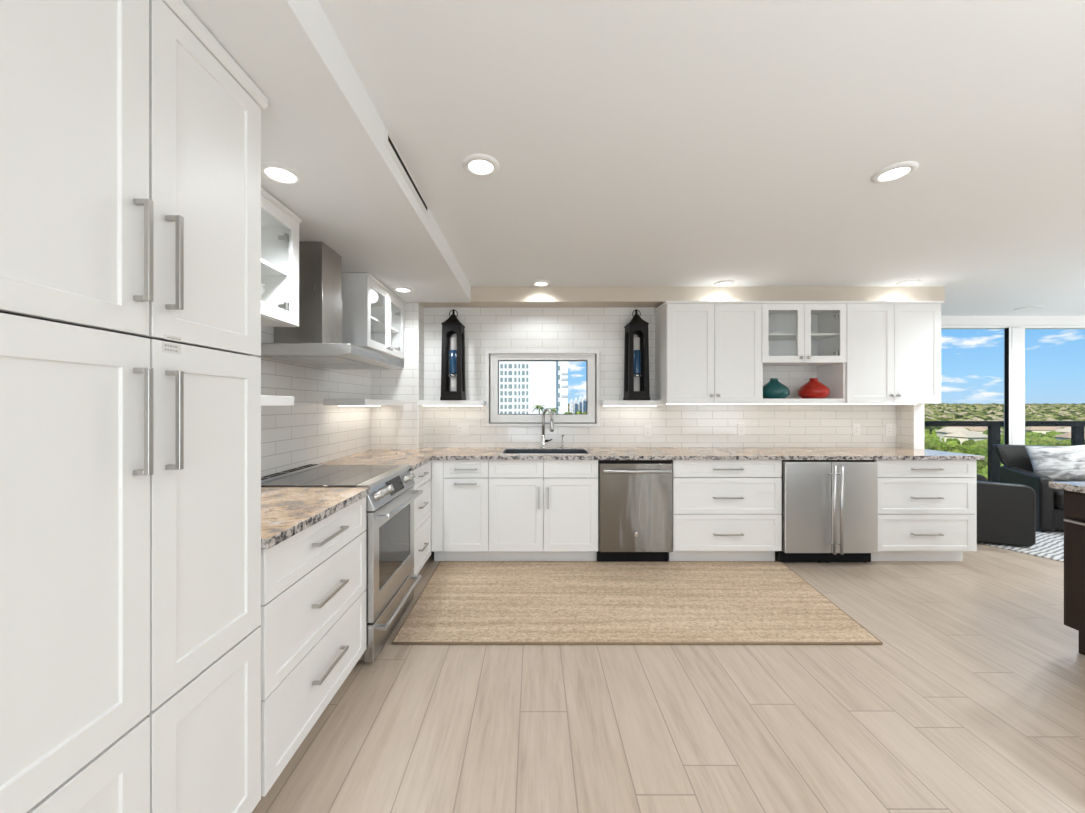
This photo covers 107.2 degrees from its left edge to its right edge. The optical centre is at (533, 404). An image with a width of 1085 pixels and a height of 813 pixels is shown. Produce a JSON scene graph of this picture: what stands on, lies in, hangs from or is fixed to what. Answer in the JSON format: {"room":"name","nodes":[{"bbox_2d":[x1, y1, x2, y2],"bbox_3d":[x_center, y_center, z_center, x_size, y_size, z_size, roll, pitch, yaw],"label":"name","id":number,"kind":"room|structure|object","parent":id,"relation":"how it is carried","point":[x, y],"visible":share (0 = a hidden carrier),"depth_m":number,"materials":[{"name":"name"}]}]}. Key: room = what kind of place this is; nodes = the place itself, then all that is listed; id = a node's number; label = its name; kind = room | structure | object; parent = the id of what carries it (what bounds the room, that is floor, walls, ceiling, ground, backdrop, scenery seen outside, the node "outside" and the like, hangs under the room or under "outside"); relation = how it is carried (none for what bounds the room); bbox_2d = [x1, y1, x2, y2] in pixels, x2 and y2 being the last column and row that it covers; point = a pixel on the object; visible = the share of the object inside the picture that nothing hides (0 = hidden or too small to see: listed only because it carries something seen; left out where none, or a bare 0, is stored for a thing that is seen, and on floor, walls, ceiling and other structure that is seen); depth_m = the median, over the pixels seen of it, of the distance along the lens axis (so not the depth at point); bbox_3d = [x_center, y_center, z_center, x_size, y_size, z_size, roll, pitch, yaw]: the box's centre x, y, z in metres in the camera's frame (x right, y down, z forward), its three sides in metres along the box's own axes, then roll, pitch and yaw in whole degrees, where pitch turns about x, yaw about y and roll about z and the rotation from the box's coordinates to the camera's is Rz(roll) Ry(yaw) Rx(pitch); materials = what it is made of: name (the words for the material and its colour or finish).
{"room":"kitchen","nodes":[
{"label":"kitchen","id":0,"kind":"room"},
{"bbox_2d":[255,327,370,476],"bbox_3d":[-1.630,0.111,0.372,0.200,2.430,7.545,0,0,0],"label":"wall","id":1,"kind":"structure","parent":0,"point":[307,432],"depth_m":2.70,"materials":[{"name":"tile"}]},
{"bbox_2d":[261,395,293,405],"bbox_3d":[-1.375,-0.020,1.645,0.306,0.048,0.790,0,0,0],"label":"floating shelf","id":2,"kind":"object","parent":1,"relation":"attached to","point":[266,400],"visible":0.24,"depth_m":1.91,"materials":[{"name":"white paint"}]},
{"bbox_2d":[261,187,301,326],"bbox_3d":[-1.355,-0.680,1.657,0.345,0.556,0.814,0,0,0],"label":"upper cabinet","id":3,"kind":"object","parent":1,"relation":"attached to","point":[279,224],"visible":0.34,"depth_m":2.02,"materials":[{"name":"white paint"}]},
{"bbox_2d":[261,258,287,275],"bbox_3d":[-1.387,-0.669,1.657,0.255,0.018,0.777,0,0,0],"label":"shelf","id":4,"kind":"object","parent":3,"relation":"attached to","point":[267,269],"depth_m":1.98,"materials":[{"name":"white paint"}]},
{"bbox_2d":[261,242,403,369],"bbox_3d":[-1.246,-0.611,2.549,0.559,0.704,0.863,0,0,0],"label":"range hood","id":5,"kind":"object","parent":1,"relation":"attached to","point":[317,340],"visible":0.72,"depth_m":2.35,"materials":[{"name":"silver metal"}]},
{"bbox_2d":[323,399,403,405],"bbox_3d":[-1.375,-0.020,3.329,0.306,0.048,0.857,0,0,0],"label":"floating shelf","id":6,"kind":"object","parent":1,"relation":"attached to","point":[326,402],"visible":1,"depth_m":2.90,"materials":[{"name":"white paint"}]},
{"bbox_2d":[341,273,405,358],"bbox_3d":[-1.355,-0.692,3.320,0.345,0.532,0.830,0,0,0],"label":"upper cabinet","id":7,"kind":"object","parent":1,"relation":"attached to","point":[372,314],"visible":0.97,"depth_m":3.05,"materials":[{"name":"white paint"}]},
{"bbox_2d":[371,316,397,332],"bbox_3d":[-1.387,-0.681,3.320,0.255,0.018,0.793,0,0,0],"label":"shelf","id":8,"kind":"object","parent":7,"relation":"attached to","point":[376,325],"depth_m":3.47,"materials":[{"name":"clear glass"}]},
{"bbox_2d":[371,302,423,448],"bbox_3d":[-1.308,0.111,3.953,0.444,2.430,0.385,0,0,0],"label":"wall","id":9,"kind":"structure","parent":0,"point":[392,426],"depth_m":3.76,"materials":[{"name":"tile"}]},
{"bbox_2d":[418,303,418,448],"bbox_3d":[-1.089,-0.274,3.761,0.010,1.375,0.010,0,0,0],"label":"trim","id":10,"kind":"structure","parent":9,"relation":"attached to","point":[418,303],"depth_m":3.76,"materials":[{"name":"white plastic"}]},
{"bbox_2d":[182,0,944,306],"bbox_3d":[1.150,-1.034,0.372,5.360,0.140,7.145,0,0,0],"label":"ceiling","id":11,"kind":"structure","parent":0,"point":[319,120],"depth_m":1.76,"materials":[{"name":"white paint"}]},
{"bbox_2d":[261,161,304,185],"bbox_3d":[-1.051,-0.957,1.662,0.170,0.012,0.170,0,0,0],"label":"recessed light","id":12,"kind":"object","parent":11,"relation":"in","point":[281,173],"visible":0.97,"depth_m":1.65,"materials":[{"name":"white plastic"}]},
{"bbox_2d":[265,168,296,181],"bbox_3d":[-1.051,-0.957,1.662,0.112,0.002,0.112,0,0,0],"label":"diffuser","id":13,"kind":"object","parent":12,"relation":"attached to","point":[273,174],"depth_m":1.66,"materials":[{"name":"white plastic"}]},
{"bbox_2d":[392,286,413,292],"bbox_3d":[-1.089,-0.957,3.324,0.170,0.012,0.170,0,0,0],"label":"recessed light","id":14,"kind":"object","parent":11,"relation":"in","point":[403,289],"visible":1,"depth_m":3.31,"materials":[{"name":"white plastic"}]},
{"bbox_2d":[385,127,428,218],"bbox_3d":[-0.587,-1.067,1.905,0.004,0.070,0.640,0,0,0],"label":"ceiling vent","id":15,"kind":"object","parent":11,"relation":"in","point":[390,144],"visible":1,"depth_m":1.82,"materials":[{"name":"white plastic"}]},
{"bbox_2d":[424,307,885,446],"bbox_3d":[0.970,0.111,4.045,5.000,2.430,0.200,0,0,0],"label":"wall","id":16,"kind":"structure","parent":0,"point":[601,329],"depth_m":3.94,"materials":[{"name":"tile"}]},
{"bbox_2d":[419,400,484,405],"bbox_3d":[-0.781,-0.017,3.851,0.606,0.054,0.184,0,0,0],"label":"shelf","id":17,"kind":"object","parent":16,"relation":"attached to","point":[421,402],"depth_m":3.76,"materials":[{"name":"white paint"}]},
{"bbox_2d":[440,309,465,399],"bbox_3d":[-0.775,-0.483,3.850,0.204,0.876,0.204,0,0,2],"label":"lantern","id":18,"kind":"object","parent":17,"relation":"on","point":[453,387],"visible":0.98,"depth_m":3.79,"materials":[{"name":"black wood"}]},
{"bbox_2d":[450,337,456,349],"bbox_3d":[-0.775,-0.588,3.850,0.068,0.126,0.068,0,0,2],"label":"candle","id":19,"kind":"object","parent":18,"relation":"on","point":[453,340],"depth_m":3.82,"materials":[{"name":"wax"}]},
{"bbox_2d":[457,424,468,435],"bbox_3d":[-0.700,0.247,3.939,0.118,0.118,0.009,0,0,0],"label":"wall outlet","id":20,"kind":"object","parent":16,"relation":"attached to","point":[462,429],"visible":1,"depth_m":3.94,"materials":[{"name":"white plastic"}]},
{"bbox_2d":[486,351,599,426],"bbox_3d":[0.086,-0.161,4.003,1.122,0.750,0.144,0,0,0],"label":"window","id":21,"kind":"structure","parent":16,"relation":"in","point":[591,418],"depth_m":3.96,"materials":[{"name":"white plastic"}]},
{"bbox_2d":[600,400,660,405],"bbox_3d":[0.921,-0.017,3.851,0.543,0.054,0.184,0,0,0],"label":"shelf","id":22,"kind":"object","parent":16,"relation":"attached to","point":[602,402],"depth_m":3.76,"materials":[{"name":"white paint"}]},
{"bbox_2d":[623,309,649,399],"bbox_3d":[0.985,-0.483,3.850,0.204,0.876,0.204,0,0,-2],"label":"lantern","id":23,"kind":"object","parent":22,"relation":"on","point":[636,350],"visible":1,"depth_m":3.78,"materials":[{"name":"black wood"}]},
{"bbox_2d":[634,337,639,349],"bbox_3d":[0.985,-0.588,3.850,0.068,0.126,0.068,0,0,-2],"label":"candle","id":24,"kind":"object","parent":23,"relation":"on","point":[636,339],"depth_m":3.82,"materials":[{"name":"white wax"}]},
{"bbox_2d":[644,425,650,436],"bbox_3d":[1.119,0.256,3.939,0.075,0.118,0.009,0,0,0],"label":"wall outlet","id":25,"kind":"object","parent":16,"relation":"attached to","point":[647,428],"visible":1,"depth_m":3.94,"materials":[{"name":"white plastic"}]},
{"bbox_2d":[654,301,762,403],"bbox_3d":[1.615,-0.472,3.753,0.864,0.920,0.377,0,0,0],"label":"upper cabinet","id":26,"kind":"object","parent":16,"relation":"attached to","point":[707,352],"visible":1,"depth_m":3.60,"materials":[{"name":"white paint"}]},
{"bbox_2d":[737,424,744,435],"bbox_3d":[2.041,0.242,3.939,0.075,0.118,0.009,0,0,0],"label":"wall outlet","id":27,"kind":"object","parent":16,"relation":"attached to","point":[740,427],"visible":1,"depth_m":3.94,"materials":[{"name":"white plastic"}]},
{"bbox_2d":[761,301,847,403],"bbox_3d":[2.429,-0.472,3.753,0.762,0.920,0.377,0,0,0],"label":"upper cabinet","id":28,"kind":"object","parent":16,"relation":"attached to","point":[794,333],"visible":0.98,"depth_m":3.66,"materials":[{"name":"white paint"}]},
{"bbox_2d":[763,378,789,398],"bbox_3d":[2.235,-0.154,3.725,0.250,0.190,0.250,0,0,-32],"label":"vase","id":29,"kind":"object","parent":28,"relation":"on","point":[774,389],"visible":0.89,"depth_m":3.64,"materials":[{"name":"teal ceramic"}]},
{"bbox_2d":[763,399,842,403],"bbox_3d":[2.429,-0.036,3.775,0.726,0.044,0.331,0,0,0],"label":"niche shelf","id":30,"kind":"object","parent":28,"relation":"attached to","point":[765,401],"depth_m":3.61,"materials":[{"name":"white paint"}]},
{"bbox_2d":[769,333,838,339],"bbox_3d":[2.429,-0.645,3.787,0.726,0.018,0.287,0,0,0],"label":"shelf","id":31,"kind":"object","parent":28,"relation":"attached to","point":[772,336],"depth_m":3.72,"materials":[{"name":"white paint"}]},
{"bbox_2d":[797,378,829,398],"bbox_3d":[2.603,-0.154,3.725,0.250,0.190,0.250,0,0,32],"label":"vase","id":32,"kind":"object","parent":28,"relation":"on","point":[813,389],"visible":1,"depth_m":3.65,"materials":[{"name":"red ceramic"}]},
{"bbox_2d":[852,424,859,435],"bbox_3d":[3.175,0.247,3.939,0.075,0.118,0.009,0,0,0],"label":"wall outlet","id":33,"kind":"object","parent":16,"relation":"attached to","point":[855,427],"visible":1,"depth_m":3.94,"materials":[{"name":"white plastic"}]},
{"bbox_2d":[885,424,896,435],"bbox_3d":[3.521,0.247,3.939,0.118,0.118,0.009,0,0,0],"label":"wall outlet","id":34,"kind":"object","parent":16,"relation":"attached to","point":[890,429],"visible":1,"depth_m":3.94,"materials":[{"name":"white plastic"}]},
{"bbox_2d":[252,543,1084,812],"bbox_3d":[3.335,1.426,0.840,10.130,0.200,8.480,0,0,0],"label":"floor","id":35,"kind":"structure","parent":0,"point":[971,699],"depth_m":1.69,"materials":[{"name":"brown wood"}]},
{"bbox_2d":[0,0,267,812],"bbox_3d":[-1.170,0.183,0.902,0.712,2.286,0.705,0,0,0],"label":"pantry cabinet","id":36,"kind":"object","parent":35,"relation":"on","point":[130,136],"visible":1,"depth_m":0.84,"materials":[{"name":"white wood"}]},
{"bbox_2d":[165,344,176,351],"bbox_3d":[-0.847,-0.133,0.934,0.001,0.014,0.032,0,0,0],"label":"print","id":37,"kind":"object","parent":36,"relation":"attached to","point":[168,347],"depth_m":0.93,"materials":[{"name":"grey"}]},
{"bbox_2d":[258,496,365,795],"bbox_3d":[-1.170,0.889,1.637,0.712,0.874,0.780,0,0,0],"label":"base cabinet","id":38,"kind":"object","parent":35,"relation":"on","point":[313,625],"visible":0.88,"depth_m":1.50,"materials":[{"name":"white wood"}]},
{"bbox_2d":[261,487,369,548],"bbox_3d":[-1.178,0.433,1.637,0.700,0.034,0.779,0,0,0],"label":"countertop","id":39,"kind":"structure","parent":38,"relation":"on","point":[286,512],"depth_m":1.66,"materials":[{"name":"stone"}]},
{"bbox_2d":[261,464,422,661],"bbox_3d":[-1.135,0.863,2.380,0.777,0.925,0.696,0,0,0],"label":"range","id":40,"kind":"object","parent":35,"relation":"on","point":[390,584],"visible":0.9,"depth_m":2.25,"materials":[{"name":"silver metal"}]},
{"bbox_2d":[261,465,399,486],"bbox_3d":[-1.172,0.419,2.380,0.538,0.022,0.696,0,0,0],"label":"cooktop","id":41,"kind":"object","parent":40,"relation":"in","point":[315,475],"depth_m":2.28,"materials":[{"name":"black glass"}]},
{"bbox_2d":[410,461,430,574],"bbox_3d":[-1.170,0.889,3.018,0.712,0.874,0.569,0,0,0],"label":"base cabinet","id":42,"kind":"object","parent":35,"relation":"on","point":[422,503],"visible":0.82,"depth_m":3.04,"materials":[{"name":"white wood"}]},
{"bbox_2d":[431,460,445,560],"bbox_3d":[-0.800,0.889,3.358,0.096,0.874,0.111,0,0,0],"label":"cabinet filler","id":43,"kind":"object","parent":35,"relation":"on","point":[436,465],"visible":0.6,"depth_m":3.30,"materials":[{"name":"white paint"}]},
{"bbox_2d":[443,460,489,560],"bbox_3d":[-0.564,0.889,3.605,0.373,0.874,0.672,0,0,0],"label":"base cabinet","id":44,"kind":"object","parent":35,"relation":"on","point":[465,482],"visible":0.92,"depth_m":3.31,"materials":[{"name":"white wood"}]},
{"bbox_2d":[489,460,597,560],"bbox_3d":[0.079,0.889,3.605,0.907,0.874,0.672,0,0,0],"label":"base cabinet","id":45,"kind":"object","parent":35,"relation":"on","point":[555,518],"visible":0.96,"depth_m":3.31,"materials":[{"name":"white wood"}]},
{"bbox_2d":[597,460,672,561],"bbox_3d":[0.840,0.891,3.578,0.611,0.868,0.687,0,0,0],"label":"dishwasher","id":46,"kind":"object","parent":35,"relation":"on","point":[635,497],"visible":0.98,"depth_m":3.29,"materials":[{"name":"silver metal"}]},
{"bbox_2d":[391,562,882,643],"bbox_3d":[0.643,1.319,2.784,2.869,0.013,1.149,0,0,0],"label":"area rug","id":47,"kind":"object","parent":35,"relation":"on","point":[461,602],"visible":1,"depth_m":2.59,"materials":[{"name":"wicker"}]},
{"bbox_2d":[669,460,781,560],"bbox_3d":[1.598,0.889,3.605,0.898,0.874,0.672,0,0,0],"label":"base cabinet","id":48,"kind":"object","parent":35,"relation":"on","point":[724,510],"visible":0.91,"depth_m":3.31,"materials":[{"name":"white wood"}]},
{"bbox_2d":[778,460,877,562],"bbox_3d":[2.436,0.891,3.565,0.770,0.870,0.712,0,0,0],"label":"refrigerator","id":49,"kind":"object","parent":35,"relation":"on","point":[830,507],"visible":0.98,"depth_m":3.27,"materials":[{"name":"silver metal"}]},
{"bbox_2d":[871,460,976,560],"bbox_3d":[3.241,0.889,3.513,0.832,0.874,0.487,0,0,0],"label":"base cabinet","id":50,"kind":"object","parent":35,"relation":"on","point":[927,509],"visible":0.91,"depth_m":3.31,"materials":[{"name":"white wood"}]},
{"bbox_2d":[320,447,984,470],"bbox_3d":[1.079,0.433,3.338,5.214,0.034,1.210,0,0,0],"label":"countertop","id":51,"kind":"structure","parent":50,"relation":"on","point":[416,458],"depth_m":3.29,"materials":[{"name":"stone"}]},
{"bbox_2d":[500,448,590,480],"bbox_3d":[0.100,0.530,3.590,0.770,0.235,0.410,0,0,0],"label":"sink","id":52,"kind":"object","parent":51,"relation":"in","point":[508,450],"visible":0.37,"depth_m":3.77,"materials":[{"name":"grey metal"}]},
{"bbox_2d":[540,408,553,447],"bbox_3d":[0.137,0.222,3.824,0.171,0.387,0.088,0,0,44],"label":"kitchen faucet","id":53,"kind":"object","parent":51,"relation":"on","point":[543,440],"visible":0.99,"depth_m":3.84,"materials":[{"name":"silver metal"}]},
{"bbox_2d":[977,474,1035,546],"bbox_3d":[4.326,0.888,4.124,0.830,0.831,0.824,0,0,21],"label":"armchair","id":54,"kind":"object","parent":35,"relation":"on","point":[1006,512],"visible":0.36,"depth_m":3.72,"materials":[{"name":"black leather"}]},
{"bbox_2d":[977,529,1063,561],"bbox_3d":[5.635,1.321,3.186,2.000,0.009,2.600,0,0,-23],"label":"area rug","id":55,"kind":"object","parent":35,"relation":"on","point":[1049,545],"visible":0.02,"depth_m":3.72,"materials":[{"name":"white fabric"}]},
{"bbox_2d":[993,444,1074,531],"bbox_3d":[5.735,0.888,4.299,0.864,0.831,0.830,0,0,28],"label":"armchair","id":56,"kind":"object","parent":55,"relation":"on","point":[1017,468],"visible":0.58,"depth_m":4.20,"materials":[{"name":"black leather"}]},
{"bbox_2d":[1025,445,1084,481],"bbox_3d":[5.715,0.636,4.340,0.474,0.414,0.224,0,0,27],"label":"throw pillow","id":57,"kind":"object","parent":56,"relation":"on","point":[1059,463],"visible":0.91,"depth_m":4.30,"materials":[{"name":"grey fabric"}]},
{"bbox_2d":[1054,489,1063,508],"bbox_3d":[5.677,0.968,4.191,0.542,0.185,0.585,0,0,28],"label":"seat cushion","id":58,"kind":"object","parent":56,"relation":"on","point":[1058,494],"depth_m":4.06,"materials":[{"name":"black fabric"}]},
{"bbox_2d":[1064,490,1084,654],"bbox_3d":[3.247,0.888,1.047,0.866,0.874,2.200,0,0,0],"label":"kitchen island","id":59,"kind":"object","parent":35,"relation":"on","point":[1074,502],"visible":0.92,"depth_m":2.09,"materials":[{"name":"brown wood"}]},
{"bbox_2d":[1049,482,1084,492],"bbox_3d":[3.255,0.433,1.049,0.910,0.034,2.258,0,0,0],"label":"island countertop","id":60,"kind":"structure","parent":59,"relation":"on","point":[1079,487],"depth_m":2.11,"materials":[{"name":"stone"}]},
{"bbox_2d":[318,0,1084,315],"bbox_3d":[3.335,-1.229,0.840,10.130,0.250,8.480,0,0,0],"label":"ceiling","id":61,"kind":"structure","parent":0,"point":[634,143],"depth_m":1.65,"materials":[{"name":"white paint"}]},
{"bbox_2d":[462,153,498,176],"bbox_3d":[-0.244,-1.097,1.840,0.170,0.012,0.170,0,0,0],"label":"recessed light","id":62,"kind":"object","parent":61,"relation":"in","point":[482,165],"visible":1,"depth_m":1.82,"materials":[{"name":"white plastic"}]},
{"bbox_2d":[469,160,492,173],"bbox_3d":[-0.244,-1.097,1.840,0.112,0.002,0.112,0,0,0],"label":"diffuser","id":63,"kind":"object","parent":62,"relation":"attached to","point":[475,166],"depth_m":1.84,"materials":[{"name":"white plastic"}]},
{"bbox_2d":[532,280,549,286],"bbox_3d":[0.063,-1.097,3.620,0.170,0.012,0.170,0,0,0],"label":"recessed light","id":64,"kind":"object","parent":61,"relation":"in","point":[540,283],"visible":1,"depth_m":3.61,"materials":[{"name":"white plastic"}]},
{"bbox_2d":[714,280,733,286],"bbox_3d":[1.719,-1.097,3.620,0.170,0.012,0.170,0,0,0],"label":"recessed light","id":65,"kind":"object","parent":61,"relation":"in","point":[724,282],"visible":1,"depth_m":3.61,"materials":[{"name":"white plastic"}]},
{"bbox_2d":[717,282,730,285],"bbox_3d":[1.719,-1.097,3.620,0.112,0.002,0.112,0,0,0],"label":"diffuser","id":66,"kind":"object","parent":65,"relation":"attached to","point":[718,283],"depth_m":3.61,"materials":[{"name":"white plastic"}]},
{"bbox_2d":[871,161,918,182],"bbox_3d":[1.706,-1.097,1.895,0.170,0.012,0.170,0,0,0],"label":"recessed light","id":67,"kind":"object","parent":61,"relation":"in","point":[897,171],"visible":1,"depth_m":1.88,"materials":[{"name":"white plastic"}]},
{"bbox_2d":[879,167,909,179],"bbox_3d":[1.706,-1.097,1.895,0.112,0.002,0.112,0,0,0],"label":"diffuser","id":68,"kind":"object","parent":67,"relation":"attached to","point":[889,173],"depth_m":1.89,"materials":[{"name":"white plastic"}]},
{"bbox_2d":[895,279,920,285],"bbox_3d":[3.366,-1.097,3.600,0.170,0.012,0.170,0,0,0],"label":"recessed light","id":69,"kind":"object","parent":61,"relation":"in","point":[907,282],"visible":1,"depth_m":3.58,"materials":[{"name":"white plastic"}]},
{"bbox_2d":[1014,306,1044,310],"bbox_3d":[5.630,-1.099,4.550,0.220,0.008,0.220,0,0,0],"label":"ceiling speaker","id":70,"kind":"object","parent":61,"relation":"attached to","point":[1029,307],"visible":1,"depth_m":4.54,"materials":[{"name":"white plastic"}]},
{"bbox_2d":[1017,307,1040,309],"bbox_3d":[5.630,-1.097,4.550,0.190,0.002,0.190,0,0,0],"label":"grille","id":71,"kind":"object","parent":70,"relation":"attached to","point":[1023,308],"depth_m":4.54,"materials":[{"name":"white paint"}]},
{"bbox_2d":[886,404,895,446],"bbox_3d":[3.521,0.111,4.045,0.099,2.430,0.200,0,0,0],"label":"wall","id":72,"kind":"structure","parent":0,"point":[890,408],"depth_m":3.94,"materials":[{"name":"tile"}]},
{"bbox_2d":[896,404,923,448],"bbox_3d":[3.620,0.111,3.953,0.099,2.430,0.385,0,0,0],"label":"wall","id":73,"kind":"structure","parent":0,"point":[909,417],"depth_m":3.79,"materials":[{"name":"white paint"}]},
{"bbox_2d":[845,301,943,403],"bbox_3d":[3.242,-0.472,3.661,0.860,0.920,0.192,0,0,0],"label":"upper cabinet","id":74,"kind":"object","parent":73,"relation":"attached to","point":[894,347],"visible":0.96,"depth_m":3.60,"materials":[{"name":"white paint"}]},
{"bbox_2d":[941,316,1084,324],"bbox_3d":[5.935,-1.048,5.020,4.530,0.112,0.120,0,0,0],"label":"wall window header","id":75,"kind":"structure","parent":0,"point":[945,320],"depth_m":4.96,"materials":[{"name":"white paint"}]},
{"bbox_2d":[941,325,1084,444],"bbox_3d":[5.935,0.167,5.004,4.530,2.316,0.112,0,0,0],"label":"window","id":76,"kind":"structure","parent":75,"relation":"in","point":[1014,335],"depth_m":4.95,"materials":[{"name":"white paint"}]},
{"bbox_3d":[6.435,1.436,5.852,5.530,0.180,1.535,0,0,0],"label":"floor","id":77,"kind":"structure","parent":0,"visible":0},
{"bbox_2d":[924,421,1084,481],"bbox_3d":[6.325,0.801,6.400,5.150,1.090,0.080,0,0,0],"label":"balcony railing","id":78,"kind":"object","parent":77,"relation":"on","point":[1077,427],"visible":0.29,"depth_m":6.37,"materials":[{"name":"black metal"}]},
{"label":"outside","id":79,"kind":"structure","parent":0,"visible":0},
{"label":"land","id":80,"kind":"object","parent":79,"visible":0},
{"bbox_2d":[499,361,567,413],"bbox_3d":[-6.000,-3.674,168.875,39.200,48.000,18.250,0,0,0],"label":"apartment tower","id":81,"kind":"structure","parent":80,"relation":"on","point":[523,385],"depth_m":159.92,"materials":[{"name":"white"}]},
{"bbox_2d":[532,405,544,413],"bbox_3d":[1.196,10.118,99.902,3.782,20.437,4.311,0,0,0],"label":"palm tree","id":82,"kind":"object","parent":80,"relation":"on","point":[537,407],"visible":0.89,"depth_m":99.61,"materials":[{"name":"green plant"}]},
{"bbox_2d":[574,397,577,413],"bbox_3d":[56.844,5.244,541.925,4.013,31.200,14.150,0,0,0],"label":"tower","id":83,"kind":"structure","parent":80,"relation":"on","point":[575,400],"depth_m":534.96,"materials":[{"name":"white"}]},
{"bbox_2d":[582,395,585,412],"bbox_3d":[72.744,3.366,571.925,5.650,33.920,14.150,0,0,0],"label":"tower","id":84,"kind":"structure","parent":80,"relation":"on","point":[584,398],"depth_m":565.03,"materials":[{"name":"white"}]},
{"bbox_2d":[568,403,1084,433],"bbox_3d":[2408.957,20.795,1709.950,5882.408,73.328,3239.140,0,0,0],"label":"treetops","id":85,"kind":"object","parent":80,"relation":"on","point":[942,411],"visible":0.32,"depth_m":561.59,"materials":[{"name":"green plant"}]},
{"bbox_2d":[924,443,936,449],"bbox_3d":[135.915,16.701,139.162,6.191,7.296,6.736,0,0,32],"label":"tree","id":86,"kind":"object","parent":80,"relation":"on","point":[926,446],"visible":0.13,"depth_m":137.05,"materials":[{"name":"green plant"}]},
{"bbox_2d":[924,435,940,441],"bbox_3d":[174.101,16.843,174.648,6.223,7.015,6.676,0,0,1],"label":"tree","id":87,"kind":"object","parent":80,"relation":"on","point":[933,438],"visible":0.34,"depth_m":173.46,"materials":[{"name":"green plant"}]},
{"bbox_2d":[927,440,947,449],"bbox_3d":[155.064,17.075,154.359,6.645,6.546,6.744,0,0,-11],"label":"tree","id":88,"kind":"object","parent":80,"relation":"on","point":[942,445],"visible":0.3,"depth_m":153.04,"materials":[{"name":"green plant"}]},
{"bbox_2d":[936,427,968,441],"bbox_3d":[216.995,15.879,206.683,11.094,8.895,10.535,0,0,21],"label":"house","id":89,"kind":"structure","parent":80,"relation":"on","point":[947,430],"depth_m":205.92,"materials":[{"name":"beige"}]},
{"bbox_2d":[945,441,959,446],"bbox_3d":[171.309,17.509,165.285,5.924,5.671,5.188,0,0,11],"label":"tree","id":90,"kind":"object","parent":80,"relation":"on","point":[952,443],"visible":0.3,"depth_m":163.69,"materials":[{"name":"green plant"}]},
{"bbox_2d":[948,445,966,452],"bbox_3d":[153.939,17.428,145.385,4.641,5.833,5.791,0,0,2],"label":"tree","id":91,"kind":"object","parent":80,"relation":"on","point":[963,450],"visible":0.24,"depth_m":143.77,"materials":[{"name":"green plant"}]},
{"bbox_2d":[943,431,987,443],"bbox_3d":[200.399,16.162,185.007,13.513,8.328,10.714,0,0,-7],"label":"house","id":92,"kind":"structure","parent":80,"relation":"on","point":[962,436],"depth_m":182.41,"materials":[{"name":"beige"}]},
{"bbox_2d":[961,439,976,445],"bbox_3d":[180.710,17.175,165.376,5.631,6.341,5.912,0,0,38],"label":"tree","id":93,"kind":"object","parent":80,"relation":"on","point":[969,442],"visible":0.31,"depth_m":164.87,"materials":[{"name":"green plant"}]},
{"bbox_2d":[966,448,987,454],"bbox_3d":[143.597,17.103,129.106,6.569,6.490,5.973,0,0,43],"label":"tree","id":94,"kind":"object","parent":80,"relation":"on","point":[976,451],"visible":0.36,"depth_m":128.19,"materials":[{"name":"green plant"}]},
{"bbox_2d":[976,441,987,448],"bbox_3d":[160.063,16.518,140.814,6.695,7.664,7.371,0,0,-24],"label":"tree","id":95,"kind":"object","parent":80,"relation":"on","point":[985,444],"visible":0.21,"depth_m":141.01,"materials":[{"name":"green plant"}]},
{"bbox_2d":[968,426,1003,434],"bbox_3d":[261.959,16.247,233.313,15.445,8.157,11.386,0,0,-18],"label":"house","id":96,"kind":"structure","parent":80,"relation":"on","point":[980,429],"depth_m":230.53,"materials":[{"name":"beige"}]},
{"bbox_2d":[978,457,1001,465],"bbox_3d":[127.840,17.152,111.922,5.372,6.389,5.976,0,0,-20],"label":"tree","id":97,"kind":"object","parent":80,"relation":"on","point":[984,462],"visible":0.11,"depth_m":111.59,"materials":[{"name":"green plant"}]},
{"bbox_2d":[978,464,1003,473],"bbox_3d":[111.345,17.244,95.960,6.094,6.206,5.611,0,0,1],"label":"tree","id":98,"kind":"object","parent":80,"relation":"on","point":[983,470],"visible":0.11,"depth_m":97.07,"materials":[{"name":"green plant"}]},
{"bbox_2d":[1025,426,1059,433],"bbox_3d":[316.448,16.613,249.382,14.674,7.426,10.382,0,0,27],"label":"house","id":99,"kind":"structure","parent":80,"relation":"on","point":[1043,429],"depth_m":247.14,"materials":[{"name":"beige"}]},
{"bbox_2d":[1032,436,1056,443],"bbox_3d":[215.319,16.696,168.593,7.734,7.305,6.242,0,0,39],"label":"tree","id":100,"kind":"object","parent":80,"relation":"on","point":[1045,439],"visible":0.33,"depth_m":167.47,"materials":[{"name":"green plant"}]},
{"bbox_2d":[1046,431,1063,438],"bbox_3d":[273.600,16.919,209.497,6.470,6.860,6.285,0,0,-19],"label":"tree","id":101,"kind":"object","parent":80,"relation":"on","point":[1052,433],"visible":0.5,"depth_m":208.70,"materials":[{"name":"green plant"}]},
{"bbox_2d":[1053,439,1070,445],"bbox_3d":[203.615,16.724,153.403,7.005,7.250,5.730,0,0,40],"label":"tree","id":102,"kind":"object","parent":80,"relation":"on","point":[1066,442],"visible":0.24,"depth_m":152.63,"materials":[{"name":"green plant"}]},
{"bbox_2d":[1054,432,1070,440],"bbox_3d":[266.201,16.800,194.660,13.373,7.051,10.917,0,0,27],"label":"house","id":103,"kind":"structure","parent":80,"relation":"on","point":[1064,436],"depth_m":197.09,"materials":[{"name":"beige"}]},
{"bbox_2d":[1056,427,1070,432],"bbox_3d":[300.278,16.417,222.616,10.645,7.819,9.715,0,0,10],"label":"house","id":104,"kind":"structure","parent":80,"relation":"on","point":[1068,429],"depth_m":223.00,"materials":[{"name":"beige"}]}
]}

